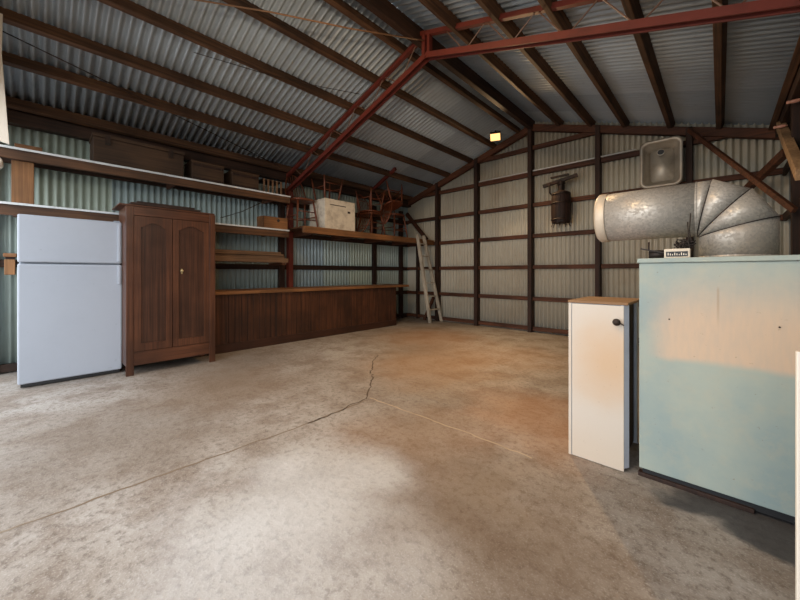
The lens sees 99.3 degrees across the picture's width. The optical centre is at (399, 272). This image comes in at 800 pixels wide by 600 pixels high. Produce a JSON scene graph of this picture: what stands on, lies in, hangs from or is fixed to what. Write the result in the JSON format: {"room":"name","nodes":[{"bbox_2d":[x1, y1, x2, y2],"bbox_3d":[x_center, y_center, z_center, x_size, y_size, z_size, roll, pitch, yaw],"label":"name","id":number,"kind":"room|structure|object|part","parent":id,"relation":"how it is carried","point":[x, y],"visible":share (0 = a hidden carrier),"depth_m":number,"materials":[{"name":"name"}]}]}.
{"room":"storage shed","nodes":[
{"label":"storage shed","id":0,"kind":"room"},
{"bbox_2d":[0,108,410,372],"bbox_3d":[-2.176,-0.400,6.367,0.177,3.100,7.130,0,0,43],"label":"wall","id":1,"kind":"structure","parent":0,"point":[318,260],"depth_m":5.64,"materials":[{"name":"metal"}]},
{"bbox_2d":[3,253,16,274],"bbox_3d":[-4.387,-0.100,3.827,0.195,0.240,0.100,0,0,43],"label":"wall bracket","id":2,"kind":"object","parent":1,"relation":"attached to","point":[9,261],"visible":0.93,"depth_m":3.77,"materials":[{"name":"brown wood"}]},
{"bbox_2d":[14,143,41,151],"bbox_3d":[-4.337,-1.456,3.972,0.040,0.060,0.220,0,0,43],"label":"wood block","id":3,"kind":"object","parent":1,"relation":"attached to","point":[15,144],"visible":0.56,"depth_m":3.95,"materials":[{"name":"brown wood"}]},
{"bbox_2d":[0,160,289,237],"bbox_3d":[-3.229,-0.905,4.810,0.504,0.594,3.340,0,0,43],"label":"wall shelf","id":4,"kind":"object","parent":1,"relation":"attached to","point":[22,173],"visible":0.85,"depth_m":3.72,"materials":[{"name":"brown wood"}]},
{"bbox_2d":[257,216,287,229],"bbox_3d":[-2.154,-0.838,5.749,0.222,0.194,0.440,0,0,43],"label":"wooden box","id":5,"kind":"object","parent":4,"relation":"on","point":[262,221],"visible":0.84,"depth_m":5.65,"materials":[{"name":"brown wood"}]},
{"bbox_2d":[0,144,290,203],"bbox_3d":[-3.222,-1.265,4.818,0.504,0.124,3.360,0,0,43],"label":"wall shelf","id":6,"kind":"object","parent":1,"relation":"attached to","point":[9,152],"visible":0.96,"depth_m":4.28,"materials":[{"name":"brown wood"}]},
{"bbox_2d":[0,158,3,168],"bbox_3d":[-4.200,-1.150,3.541,0.230,0.088,0.090,0,0,43],"label":"paper roll","id":7,"kind":"object","parent":6,"relation":"hanging from","point":[1,161],"visible":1,"depth_m":3.53,"materials":[{"name":"white paper"}]},
{"bbox_2d":[89,132,184,176],"bbox_3d":[-3.507,-1.514,4.571,0.406,0.375,0.970,0,0,43],"label":"storage chest","id":8,"kind":"object","parent":6,"relation":"on","point":[104,148],"visible":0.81,"depth_m":4.39,"materials":[{"name":"brown wood"}]},
{"bbox_3d":[-3.508,-1.679,4.572,0.405,0.043,0.970,0,0,43],"label":"lid","id":9,"kind":"part","parent":8,"relation":"part of","materials":[{"name":"brown wood"}]},
{"bbox_3d":[-3.246,-1.264,4.840,0.438,0.078,0.040,0,0,43],"label":"bracket arm","id":10,"kind":"part","parent":6,"relation":"part of"},
{"bbox_2d":[184,160,223,183],"bbox_3d":[-2.954,-1.474,5.135,0.360,0.295,0.446,0,0,43],"label":"storage box","id":11,"kind":"object","parent":6,"relation":"on","point":[194,169],"visible":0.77,"depth_m":5.00,"materials":[{"name":"brown wood"}]},
{"bbox_3d":[-2.954,-1.609,5.136,0.358,0.025,0.446,0,0,43],"label":"lid","id":12,"kind":"part","parent":11,"relation":"part of","materials":[{"name":"brown wood"}]},
{"bbox_2d":[224,170,258,189],"bbox_3d":[-2.580,-1.464,5.532,0.360,0.275,0.436,0,0,43],"label":"storage box","id":13,"kind":"object","parent":6,"relation":"on","point":[232,177],"visible":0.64,"depth_m":5.39,"materials":[{"name":"brown wood"}]},
{"bbox_3d":[-2.581,-1.589,5.532,0.358,0.025,0.436,0,0,43],"label":"lid","id":14,"kind":"part","parent":13,"relation":"part of","materials":[{"name":"brown wood"}]},
{"bbox_2d":[220,200,266,217],"bbox_3d":[-2.410,-1.065,5.441,0.836,0.461,0.016,0,0,-38],"label":"cable","id":15,"kind":"object","parent":6,"relation":"hanging from","point":[265,200],"visible":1,"depth_m":5.38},
{"bbox_2d":[259,178,281,194],"bbox_3d":[-2.259,-1.446,5.837,0.310,0.240,0.345,0,0,43],"label":"crate","id":16,"kind":"object","parent":6,"relation":"on","point":[263,181],"visible":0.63,"depth_m":5.75,"materials":[{"name":"brown wood"}]},
{"bbox_3d":[-2.263,-1.556,5.841,0.298,0.020,0.345,0,0,43],"label":"frame","id":17,"kind":"part","parent":16,"relation":"part of","materials":[{"name":"brown wood"}]},
{"bbox_3d":[-2.223,-1.815,6.370,0.048,0.190,7.070,0,0,43],"label":"wall plate","id":18,"kind":"part","parent":1,"relation":"part of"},
{"bbox_3d":[-2.179,-1.780,6.328,0.128,0.140,7.070,0,0,43],"label":"wall plate","id":19,"kind":"part","parent":1,"relation":"part of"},
{"bbox_2d":[268,263,285,265],"bbox_3d":[-2.538,-0.155,5.554,0.510,0.040,1.170,0,0,43],"label":"rack","id":20,"kind":"object","parent":1,"relation":"attached to","point":[269,264],"visible":0.57,"depth_m":5.92,"materials":[{"name":"brown wood"}]},
{"bbox_2d":[215,256,287,262],"bbox_3d":[-2.413,-0.213,5.388,0.100,0.075,1.340,0,0,43],"label":"board","id":21,"kind":"object","parent":20,"relation":"on","point":[217,258],"visible":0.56,"depth_m":5.37,"materials":[{"name":"brown wood"}]},
{"bbox_2d":[215,254,283,257],"bbox_3d":[-2.451,-0.271,5.410,0.135,0.035,1.240,0,0,43],"label":"board","id":22,"kind":"object","parent":21,"relation":"on","point":[232,255],"visible":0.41,"depth_m":5.37,"materials":[{"name":"brown wood"}]},
{"bbox_2d":[215,251,283,255],"bbox_3d":[-2.436,-0.303,5.389,0.145,0.026,1.190,0,0,43],"label":"board","id":23,"kind":"object","parent":22,"relation":"on","point":[215,251],"visible":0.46,"depth_m":5.34,"materials":[{"name":"brown wood"}]},
{"bbox_2d":[215,249,280,253],"bbox_3d":[-2.470,-0.336,5.415,0.180,0.035,1.140,0,0,43],"label":"board","id":24,"kind":"object","parent":23,"relation":"on","point":[216,250],"visible":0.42,"depth_m":5.33,"materials":[{"name":"brown wood"}]},
{"bbox_3d":[-2.209,-0.215,6.336,0.073,2.730,0.100,0,0,43],"label":"post","id":25,"kind":"part","parent":1,"relation":"part of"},
{"bbox_2d":[288,226,433,245],"bbox_3d":[-0.694,-0.738,7.258,0.840,0.115,3.540,0,0,43],"label":"wall shelf","id":26,"kind":"object","parent":1,"relation":"attached to","point":[336,234],"visible":0.82,"depth_m":6.65,"materials":[{"name":"brown wood"}]},
{"bbox_2d":[285,175,317,226],"bbox_3d":[-1.831,-1.323,6.207,0.566,1.055,0.442,0,0,43],"label":"spindle chair","id":27,"kind":"object","parent":26,"relation":"on","point":[297,200],"visible":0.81,"depth_m":6.16,"materials":[{"name":"brown wood"}]},
{"bbox_3d":[-1.782,-1.042,5.911,0.040,0.493,0.110,0,0,-6],"label":"leg","id":28,"kind":"part","parent":27,"relation":"part of","materials":[{"name":"brown wood"}]},
{"bbox_3d":[-1.789,-1.307,6.168,0.420,0.040,0.430,0,0,43],"label":"seat","id":29,"kind":"part","parent":27,"relation":"part of","materials":[{"name":"brown wood"}]},
{"bbox_3d":[-1.797,-1.042,6.424,0.040,0.493,0.110,0,0,-6],"label":"leg","id":30,"kind":"part","parent":27,"relation":"part of","materials":[{"name":"brown wood"}]},
{"bbox_3d":[-1.533,-1.042,6.176,0.110,0.493,0.040,0,0,3],"label":"leg","id":31,"kind":"part","parent":27,"relation":"part of","materials":[{"name":"brown wood"}]},
{"bbox_2d":[310,198,354,230],"bbox_3d":[-1.292,-1.073,6.510,0.515,0.550,0.700,0,0,43],"label":"wooden crate","id":32,"kind":"object","parent":26,"relation":"on","point":[331,213],"visible":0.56,"depth_m":6.29,"materials":[{"name":"white paint"}]},
{"bbox_3d":[-1.522,-1.063,6.262,0.468,0.530,0.015,0,0,43],"label":"panel","id":33,"kind":"part","parent":32,"relation":"part of","materials":[{"name":"white paint"}]},
{"bbox_2d":[311,174,342,199],"bbox_3d":[-1.442,-1.353,6.576,0.566,0.917,0.442,0,0,43],"label":"spindle chair","id":34,"kind":"object","parent":32,"relation":"on","point":[324,181],"visible":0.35,"depth_m":6.51,"materials":[{"name":"brown wood"}]},
{"bbox_3d":[-1.657,-1.598,6.529,0.110,0.429,0.040,0,0,3],"label":"leg","id":35,"kind":"part","parent":34,"relation":"part of","materials":[{"name":"brown wood"}]},
{"bbox_3d":[-1.393,-1.598,6.280,0.040,0.429,0.110,0,0,-6],"label":"leg","id":36,"kind":"part","parent":34,"relation":"part of","materials":[{"name":"brown wood"}]},
{"bbox_3d":[-1.144,-1.598,6.545,0.110,0.429,0.040,0,0,3],"label":"leg","id":37,"kind":"part","parent":34,"relation":"part of","materials":[{"name":"brown wood"}]},
{"bbox_3d":[-1.292,-1.339,6.510,0.515,0.019,0.700,0,0,43],"label":"lid","id":38,"kind":"part","parent":32,"relation":"part of","materials":[{"name":"white paint"}]},
{"bbox_3d":[-1.114,-1.063,6.342,0.015,0.530,0.690,0,0,43],"label":"panel","id":39,"kind":"part","parent":32,"relation":"part of","materials":[{"name":"white paint"}]},
{"bbox_2d":[355,188,384,231],"bbox_3d":[-0.662,-1.266,7.137,0.442,0.917,0.566,0,0,36],"label":"spindle chair","id":40,"kind":"object","parent":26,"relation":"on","point":[370,194],"visible":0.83,"depth_m":7.04,"materials":[{"name":"brown wood"}]},
{"bbox_3d":[-0.882,-1.511,7.144,0.110,0.429,0.040,0,0,-13],"label":"leg","id":41,"kind":"part","parent":40,"relation":"part of","materials":[{"name":"brown wood"}]},
{"bbox_3d":[-0.628,-1.280,7.183,0.430,0.035,0.420,0,0,36],"label":"seat","id":42,"kind":"part","parent":40,"relation":"part of","materials":[{"name":"brown wood"}]},
{"bbox_3d":[-0.589,-1.511,6.929,0.040,0.429,0.110,0,0,-4],"label":"leg","id":43,"kind":"part","parent":40,"relation":"part of","materials":[{"name":"brown wood"}]},
{"bbox_3d":[-0.374,-1.511,7.221,0.110,0.429,0.040,0,0,-13],"label":"leg","id":44,"kind":"part","parent":40,"relation":"part of","materials":[{"name":"brown wood"}]},
{"bbox_2d":[356,194,385,234],"bbox_3d":[-0.660,-1.254,7.260,0.566,0.917,0.442,0,0,38],"label":"spindle chair","id":45,"kind":"object","parent":26,"relation":"on","point":[374,214],"visible":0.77,"depth_m":7.23,"materials":[{"name":"brown wood"}]},
{"bbox_3d":[-0.615,-1.240,7.226,0.420,0.035,0.430,0,0,38],"label":"seat","id":46,"kind":"part","parent":45,"relation":"part of","materials":[{"name":"brown wood"}]},
{"bbox_2d":[375,181,402,224],"bbox_3d":[-0.236,-1.485,7.396,0.566,0.943,0.609,0,0,-41],"label":"spindle chair","id":47,"kind":"object","parent":45,"relation":"on","point":[391,205],"visible":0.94,"depth_m":7.31,"materials":[{"name":"brown wood"}]},
{"bbox_3d":[-0.236,-1.743,7.206,0.090,0.429,0.080,0,-18,-41],"label":"leg","id":48,"kind":"part","parent":47,"relation":"part of","materials":[{"name":"brown wood"}]},
{"bbox_3d":[-0.164,-1.468,7.400,0.420,0.035,0.430,0,-18,-41],"label":"seat","id":49,"kind":"part","parent":47,"relation":"part of","materials":[{"name":"brown wood"}]},
{"bbox_3d":[0.040,-1.744,7.442,0.040,0.426,0.128,0,0,-2],"label":"leg","id":50,"kind":"part","parent":47,"relation":"part of","materials":[{"name":"brown wood"}]},
{"bbox_2d":[381,194,407,236],"bbox_3d":[-0.170,-1.323,7.782,0.566,1.055,0.442,0,0,43],"label":"spindle chair","id":51,"kind":"object","parent":26,"relation":"on","point":[394,215],"visible":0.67,"depth_m":7.73,"materials":[{"name":"brown wood"}]},
{"bbox_3d":[-0.129,-1.307,7.742,0.420,0.040,0.430,0,0,43],"label":"seat","id":52,"kind":"part","parent":51,"relation":"part of","materials":[{"name":"brown wood"}]},
{"bbox_3d":[0.128,-1.042,7.750,0.110,0.493,0.040,0,0,3],"label":"leg","id":53,"kind":"part","parent":51,"relation":"part of","materials":[{"name":"brown wood"}]},
{"bbox_3d":[-0.612,-0.215,8.033,0.073,2.730,0.100,0,0,43],"label":"post","id":54,"kind":"part","parent":1,"relation":"part of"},
{"bbox_3d":[0.018,-0.215,8.703,0.073,2.730,0.100,0,0,43],"label":"post","id":55,"kind":"part","parent":1,"relation":"part of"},
{"bbox_2d":[0,316,794,599],"bbox_3d":[-1.303,1.209,-0.319,10.740,0.121,15.750,0,0,43],"label":"floor","id":56,"kind":"structure","parent":0,"point":[414,458],"depth_m":1.79,"materials":[{"name":"concrete"}]},
{"bbox_2d":[17,214,121,387],"bbox_3d":[-3.731,0.277,3.878,0.750,1.747,0.824,0,0,43],"label":"refrigerator","id":57,"kind":"object","parent":56,"relation":"on","point":[69,270],"visible":0.9,"depth_m":3.59,"materials":[{"name":"metal"}]},
{"bbox_3d":[-3.509,0.507,3.655,0.060,1.201,0.804,0,0,43],"label":"door","id":58,"kind":"part","parent":57,"relation":"part of","materials":[{"name":"metal"}]},
{"bbox_3d":[-3.509,-0.346,3.655,0.060,0.478,0.804,0,0,43],"label":"freezer door","id":59,"kind":"part","parent":57,"relation":"part of","materials":[{"name":"metal"}]},
{"bbox_3d":[-3.223,0.028,3.902,0.018,0.205,0.028,0,0,43],"label":"handle","id":60,"kind":"part","parent":57,"relation":"part of","materials":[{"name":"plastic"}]},
{"bbox_3d":[-3.223,-0.340,3.902,0.018,0.420,0.028,0,0,43],"label":"handle","id":61,"kind":"part","parent":57,"relation":"part of","materials":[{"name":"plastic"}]},
{"bbox_3d":[-3.214,0.379,3.920,0.006,0.903,0.010,0,0,43],"label":"edge trim","id":62,"kind":"part","parent":57,"relation":"part of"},
{"bbox_3d":[-3.214,-0.336,3.920,0.006,0.418,0.010,0,0,43],"label":"edge trim","id":63,"kind":"part","parent":57,"relation":"part of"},
{"bbox_2d":[112,203,214,376],"bbox_3d":[-2.916,0.191,4.238,0.544,1.918,0.975,0,0,43],"label":"wardrobe","id":64,"kind":"object","parent":56,"relation":"on","point":[168,263],"visible":0.99,"depth_m":4.03,"materials":[{"name":"brown wood"}]},
{"bbox_3d":[-3.207,0.145,3.942,0.465,1.790,0.025,0,0,43],"label":"panel","id":65,"kind":"part","parent":64,"relation":"part of","materials":[{"name":"brown wood"}]},
{"bbox_3d":[-2.862,0.120,3.948,0.024,1.530,0.362,0,0,43],"label":"door","id":66,"kind":"part","parent":64,"relation":"part of","materials":[{"name":"brown wood"}]},
{"bbox_3d":[-2.866,0.085,3.951,0.008,1.440,0.248,0,0,43],"label":"door panel","id":67,"kind":"part","parent":64,"relation":"part of","materials":[{"name":"brown wood"}]},
{"bbox_2d":[129,202,200,211],"bbox_3d":[-2.909,-0.781,4.179,0.435,0.022,0.700,0,0,43],"label":"flat board","id":68,"kind":"object","parent":64,"relation":"on","point":[135,203],"visible":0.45,"depth_m":4.00,"materials":[{"name":"brown wood"}]},
{"bbox_2d":[136,201,194,208],"bbox_3d":[-2.889,-0.804,4.161,0.330,0.022,0.580,0,0,43],"label":"flat board","id":69,"kind":"object","parent":68,"relation":"on","point":[136,201],"visible":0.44,"depth_m":4.03,"materials":[{"name":"brown wood"}]},
{"bbox_3d":[-2.725,-0.700,4.099,0.020,0.100,0.775,0,0,43],"label":"rail","id":70,"kind":"part","parent":64,"relation":"part of","materials":[{"name":"brown wood"}]},
{"bbox_3d":[-2.725,0.965,4.099,0.020,0.150,0.775,0,0,43],"label":"rail","id":71,"kind":"part","parent":64,"relation":"part of","materials":[{"name":"brown wood"}]},
{"bbox_3d":[-2.596,0.120,4.231,0.024,1.530,0.402,0,0,43],"label":"door","id":72,"kind":"part","parent":64,"relation":"part of","materials":[{"name":"brown wood"}]},
{"bbox_3d":[-2.599,0.085,4.234,0.008,1.440,0.288,0,0,43],"label":"door panel","id":73,"kind":"part","parent":64,"relation":"part of","materials":[{"name":"brown wood"}]},
{"bbox_2d":[206,287,395,354],"bbox_3d":[-1.577,0.733,6.304,0.562,0.835,3.780,0,0,43],"label":"counter","id":74,"kind":"object","parent":56,"relation":"on","point":[242,321],"depth_m":5.74,"materials":[{"name":"brown wood"}]},
{"bbox_2d":[215,284,408,294],"bbox_3d":[-1.467,0.289,6.448,0.665,0.048,4.180,0,0,43],"label":"countertop","id":75,"kind":"structure","parent":74,"relation":"on","point":[344,287],"depth_m":5.81,"materials":[{"name":"brown wood"}]},
{"bbox_2d":[416,234,442,322],"bbox_3d":[0.695,0.140,7.928,0.240,2.034,0.740,0,0,43],"label":"ladder","id":76,"kind":"object","parent":56,"relation":"on","point":[424,243],"visible":1,"depth_m":7.81,"materials":[{"name":"grey wood"}]},
{"bbox_3d":[0.544,0.140,7.768,0.380,2.030,0.083,0,0,-14],"label":"rail","id":77,"kind":"part","parent":76,"relation":"part of","materials":[{"name":"grey wood"}]},
{"bbox_2d":[286,0,799,286],"bbox_3d":[0.231,-0.884,4.163,6.430,4.069,0.130,0,0,43],"label":"roof truss","id":78,"kind":"object","parent":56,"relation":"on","point":[745,10],"visible":0.94,"depth_m":3.26,"materials":[{"name":"red metal"}]},
{"bbox_3d":[-2.058,-0.210,6.349,0.100,2.720,0.085,0,0,43],"label":"post","id":79,"kind":"part","parent":78,"relation":"part of","materials":[{"name":"brown wood"}]},
{"bbox_2d":[194,0,423,40],"bbox_3d":[-0.998,-2.632,3.478,2.779,0.249,0.115,0,0,-21],"label":"power cable","id":80,"kind":"object","parent":78,"relation":"attached to","point":[206,1],"visible":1,"depth_m":3.45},
{"bbox_3d":[0.296,-2.717,4.075,0.045,0.274,0.060,0,0,43],"label":"king post","id":81,"kind":"part","parent":78,"relation":"part of","materials":[{"name":"red metal"}]},
{"bbox_3d":[0.350,-2.717,4.024,0.035,0.274,0.060,0,0,43],"label":"king post","id":82,"kind":"part","parent":78,"relation":"part of","materials":[{"name":"red metal"}]},
{"bbox_3d":[0.796,-2.508,3.604,0.267,0.204,0.013,0,0,43],"label":"web rod","id":83,"kind":"part","parent":78,"relation":"part of","materials":[{"name":"red metal"}]},
{"bbox_3d":[0.986,-2.424,3.425,0.269,0.370,0.013,0,0,43],"label":"web rod","id":84,"kind":"part","parent":78,"relation":"part of","materials":[{"name":"red metal"}]},
{"bbox_3d":[1.175,-2.341,3.247,0.267,0.207,0.013,0,0,43],"label":"web rod","id":85,"kind":"part","parent":78,"relation":"part of","materials":[{"name":"red metal"}]},
{"bbox_3d":[1.364,-2.256,3.069,0.269,0.374,0.013,0,0,43],"label":"web rod","id":86,"kind":"part","parent":78,"relation":"part of","materials":[{"name":"red metal"}]},
{"bbox_3d":[1.554,-2.174,2.891,0.267,0.211,0.013,0,0,43],"label":"web rod","id":87,"kind":"part","parent":78,"relation":"part of","materials":[{"name":"red metal"}]},
{"bbox_3d":[1.743,-2.089,2.713,0.269,0.378,0.013,0,0,43],"label":"web rod","id":88,"kind":"part","parent":78,"relation":"part of","materials":[{"name":"red metal"}]},
{"bbox_3d":[1.932,-2.007,2.535,0.267,0.215,0.013,0,0,43],"label":"web rod","id":89,"kind":"part","parent":78,"relation":"part of","materials":[{"name":"red metal"}]},
{"bbox_3d":[2.122,-1.922,2.356,0.269,0.381,0.013,0,0,43],"label":"web rod","id":90,"kind":"part","parent":78,"relation":"part of","materials":[{"name":"red metal"}]},
{"bbox_2d":[568,296,638,471],"bbox_3d":[1.337,0.661,2.215,0.325,0.978,0.521,0,0,43],"label":"base cabinet","id":91,"kind":"object","parent":56,"relation":"on","point":[603,331],"visible":0.98,"depth_m":2.05,"materials":[{"name":"wood"}]},
{"bbox_3d":[1.240,0.669,2.331,0.016,0.962,0.465,0,0,43],"label":"panel","id":92,"kind":"part","parent":91,"relation":"part of","materials":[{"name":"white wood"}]},
{"bbox_3d":[1.189,0.669,2.070,0.268,0.962,0.010,0,0,43],"label":"frame","id":93,"kind":"part","parent":91,"relation":"part of","materials":[{"name":"white wood"}]},
{"bbox_3d":[1.253,0.284,1.964,0.041,0.042,0.040,0,0,43],"label":"door knob","id":94,"kind":"part","parent":91,"relation":"part of","materials":[{"name":"metal"}]},
{"bbox_2d":[637,255,799,523],"bbox_3d":[1.952,0.534,1.910,0.911,1.232,0.802,0,0,43],"label":"cabinet","id":95,"kind":"object","parent":56,"relation":"on","point":[719,337],"visible":1,"depth_m":1.70,"materials":[{"name":"teal metal"}]},
{"bbox_2d":[640,242,663,257],"bbox_3d":[1.570,-0.137,2.088,0.146,0.106,0.066,0,0,43],"label":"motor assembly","id":96,"kind":"object","parent":95,"relation":"on","point":[652,253],"visible":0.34,"depth_m":2.07,"materials":[{"name":"metal"}]},
{"bbox_3d":[1.543,-0.135,2.077,0.122,0.038,0.012,0,0,43],"label":"linkage arm","id":97,"kind":"part","parent":96,"relation":"part of","materials":[{"name":"metal"}]},
{"bbox_3d":[1.587,-0.112,2.077,0.105,0.055,0.056,0,0,43],"label":"motor","id":98,"kind":"part","parent":96,"relation":"part of","materials":[{"name":"metal"}]},
{"bbox_2d":[664,248,690,257],"bbox_3d":[1.583,-0.111,1.941,0.115,0.054,0.063,0,0,43],"label":"control box","id":99,"kind":"object","parent":95,"relation":"on","point":[681,252],"visible":0.8,"depth_m":1.92,"materials":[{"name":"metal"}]},
{"bbox_2d":[674,213,695,256],"bbox_3d":[1.667,-0.218,1.989,0.103,0.265,0.065,0,0,43],"label":"wire bundle","id":100,"kind":"object","parent":95,"relation":"on","point":[689,243],"visible":0.77,"depth_m":1.98,"materials":[{"name":"black plastic"}]},
{"bbox_2d":[594,179,780,256],"bbox_3d":[1.779,-0.325,2.171,0.898,0.482,0.368,0,0,43],"label":"duct","id":101,"kind":"object","parent":95,"relation":"on","point":[728,219],"visible":0.89,"depth_m":2.00,"materials":[{"name":"metal"}]},
{"bbox_3d":[1.952,-0.069,1.910,0.911,0.026,0.802,0,0,43],"label":"lid","id":102,"kind":"part","parent":95,"relation":"part of","materials":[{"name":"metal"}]},
{"bbox_3d":[1.951,1.119,1.905,0.870,0.037,0.750,0,0,43],"label":"frame","id":103,"kind":"part","parent":95,"relation":"part of","materials":[{"name":"black plastic"}]},
{"bbox_2d":[795,351,799,599],"bbox_3d":[1.256,0.691,0.967,0.176,0.918,0.070,0,0,43],"label":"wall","id":104,"kind":"structure","parent":56,"relation":"on","point":[797,353],"depth_m":1.00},
{"bbox_2d":[0,0,799,200],"bbox_3d":[0.132,-2.437,4.051,6.855,1.176,7.422,0,0,43],"label":"ceiling","id":105,"kind":"structure","parent":0,"point":[443,118],"depth_m":4.09,"materials":[{"name":"metal"}]},
{"bbox_2d":[3,31,279,166],"bbox_3d":[-2.882,-2.052,4.569,0.022,0.314,3.345,0,0,26],"label":"rod","id":106,"kind":"object","parent":105,"relation":"attached to","point":[3,31],"visible":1,"depth_m":3.83,"materials":[{"name":"metal"}]},
{"bbox_2d":[194,52,357,93],"bbox_3d":[-1.413,-2.456,4.255,2.002,0.140,0.050,0,0,-34],"label":"wire","id":107,"kind":"object","parent":105,"relation":"attached to","point":[194,52],"visible":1,"depth_m":4.16,"materials":[{"name":"metal"}]},
{"bbox_2d":[372,167,396,189],"bbox_3d":[-0.372,-2.050,7.491,0.060,0.335,0.939,0,0,-37],"label":"knee brace","id":108,"kind":"object","parent":105,"relation":"attached to","point":[394,169],"visible":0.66,"depth_m":7.46,"materials":[{"name":"red metal"}]},
{"bbox_2d":[490,130,500,140],"bbox_3d":[1.880,-2.712,6.701,0.200,0.187,0.161,0,0,20],"label":"light","id":109,"kind":"object","parent":105,"relation":"attached to","point":[494,136],"visible":1,"depth_m":6.67,"materials":[{"name":"metal"}]},
{"bbox_3d":[1.872,-2.667,6.678,0.184,0.098,0.113,0,0,20],"label":"lamp glass","id":110,"kind":"part","parent":109,"relation":"part of","materials":[{"name":"yellow glass"}]},
{"bbox_2d":[407,121,788,343],"bbox_3d":[2.574,-0.930,6.645,6.761,4.161,0.186,0,0,43],"label":"wall","id":111,"kind":"structure","parent":0,"point":[497,258],"depth_m":6.54,"materials":[{"name":"metal"}]},
{"bbox_2d":[405,213,427,239],"bbox_3d":[0.413,-1.170,8.551,0.742,0.778,0.050,0,0,45],"label":"brace","id":112,"kind":"object","parent":111,"relation":"attached to","point":[407,215],"visible":0.77,"depth_m":8.54,"materials":[{"name":"brown wood"}]},
{"bbox_3d":[0.455,0.200,8.654,0.060,1.900,0.088,0,0,43],"label":"post","id":113,"kind":"part","parent":111,"relation":"part of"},
{"bbox_2d":[423,297,434,319],"bbox_3d":[0.709,0.840,8.238,0.050,0.651,0.400,0,0,-42],"label":"brace","id":114,"kind":"object","parent":111,"relation":"attached to","point":[432,298],"visible":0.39,"depth_m":8.20,"materials":[{"name":"brown wood"}]},
{"bbox_3d":[0.911,-0.503,8.184,0.076,3.307,0.148,0,0,43],"label":"post","id":115,"kind":"part","parent":111,"relation":"part of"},
{"bbox_3d":[1.687,-0.673,7.454,0.076,3.645,0.148,0,0,43],"label":"post","id":116,"kind":"part","parent":111,"relation":"part of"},
{"bbox_3d":[2.554,-0.862,6.638,0.076,4.024,0.148,0,0,43],"label":"post","id":117,"kind":"part","parent":111,"relation":"part of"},
{"bbox_2d":[479,149,635,181],"bbox_3d":[2.765,-1.989,6.447,2.850,0.025,0.026,0,0,43],"label":"conduit pipe","id":118,"kind":"object","parent":111,"relation":"on","point":[632,149],"visible":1,"depth_m":6.23,"materials":[{"name":"white plastic"}]},
{"bbox_2d":[543,173,577,227],"bbox_3d":[2.857,-1.281,6.084,0.543,0.907,0.341,0,0,13],"label":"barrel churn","id":119,"kind":"object","parent":111,"relation":"attached to","point":[561,202],"visible":1,"depth_m":5.97,"materials":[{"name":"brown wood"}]},
{"bbox_3d":[2.831,-1.715,6.028,0.301,0.040,0.050,0,0,43],"label":"crank arm","id":120,"kind":"part","parent":119,"relation":"part of","materials":[{"name":"wood"}]},
{"bbox_3d":[3.406,-0.682,5.836,0.076,3.664,0.148,0,0,43],"label":"post","id":121,"kind":"part","parent":111,"relation":"part of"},
{"bbox_2d":[640,135,682,188],"bbox_3d":[3.948,-1.645,5.136,0.516,0.716,0.180,0,0,43],"label":"sink basin","id":122,"kind":"object","parent":111,"relation":"attached to","point":[661,160],"visible":1,"depth_m":5.17,"materials":[{"name":"silver metal"}]},
{"bbox_3d":[4.272,-0.493,5.021,0.076,3.286,0.148,0,0,43],"label":"post","id":123,"kind":"part","parent":111,"relation":"part of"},
{"bbox_2d":[775,64,799,254],"bbox_3d":[2.589,-0.400,1.882,0.150,3.100,7.130,0,0,43],"label":"wall","id":124,"kind":"structure","parent":0,"point":[790,114],"depth_m":3.49,"materials":[{"name":"metal"}]},
{"bbox_2d":[687,128,797,212],"bbox_3d":[4.010,-1.340,4.115,0.040,1.498,1.668,0,0,12],"label":"brace","id":125,"kind":"object","parent":124,"relation":"attached to","point":[760,184],"visible":1,"depth_m":3.87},
{"bbox_2d":[744,149,786,188],"bbox_3d":[4.391,-1.180,4.141,0.060,0.345,1.023,0,0,25],"label":"brace","id":126,"kind":"object","parent":124,"relation":"attached to","point":[780,156],"visible":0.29,"depth_m":3.93,"materials":[{"name":"brown wood"}]},
{"bbox_2d":[773,122,799,180],"bbox_3d":[3.956,-1.300,3.487,0.119,1.024,1.746,0,0,44],"label":"brace","id":127,"kind":"object","parent":124,"relation":"attached to","point":[791,150],"depth_m":3.32,"materials":[{"name":"brown wood"}]},
{"bbox_3d":[4.281,-1.650,3.826,0.110,0.036,0.036,0,0,43],"label":"insulator knob","id":128,"kind":"part","parent":127,"relation":"part of","materials":[{"name":"pink ceramic"}]},
{"bbox_3d":[2.553,-1.820,1.875,0.108,0.140,7.070,0,0,43],"label":"wall plate","id":129,"kind":"part","parent":124,"relation":"part of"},
{"bbox_2d":[786,98,799,103],"bbox_3d":[3.923,-1.710,3.380,0.110,0.036,0.036,0,0,43],"label":"handle","id":130,"kind":"object","parent":124,"relation":"attached to","point":[797,99],"visible":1,"depth_m":3.38,"materials":[{"name":"brown wood"}]},
{"bbox_3d":[4.106,-0.325,3.510,0.088,2.950,0.100,0,0,43],"label":"post","id":131,"kind":"part","parent":124,"relation":"part of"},
{"bbox_3d":[-2.257,-2.285,1.513,6.640,1.370,0.050,0,0,43],"label":"wall","id":132,"kind":"structure","parent":0,"visible":0},
{"bbox_2d":[0,13,8,143],"bbox_3d":[-3.546,-1.705,2.926,0.025,1.129,0.242,0,0,43],"label":"board","id":133,"kind":"object","parent":132,"relation":"attached to","point":[4,135],"visible":1,"depth_m":2.98,"materials":[{"name":"white wood"}]}
]}

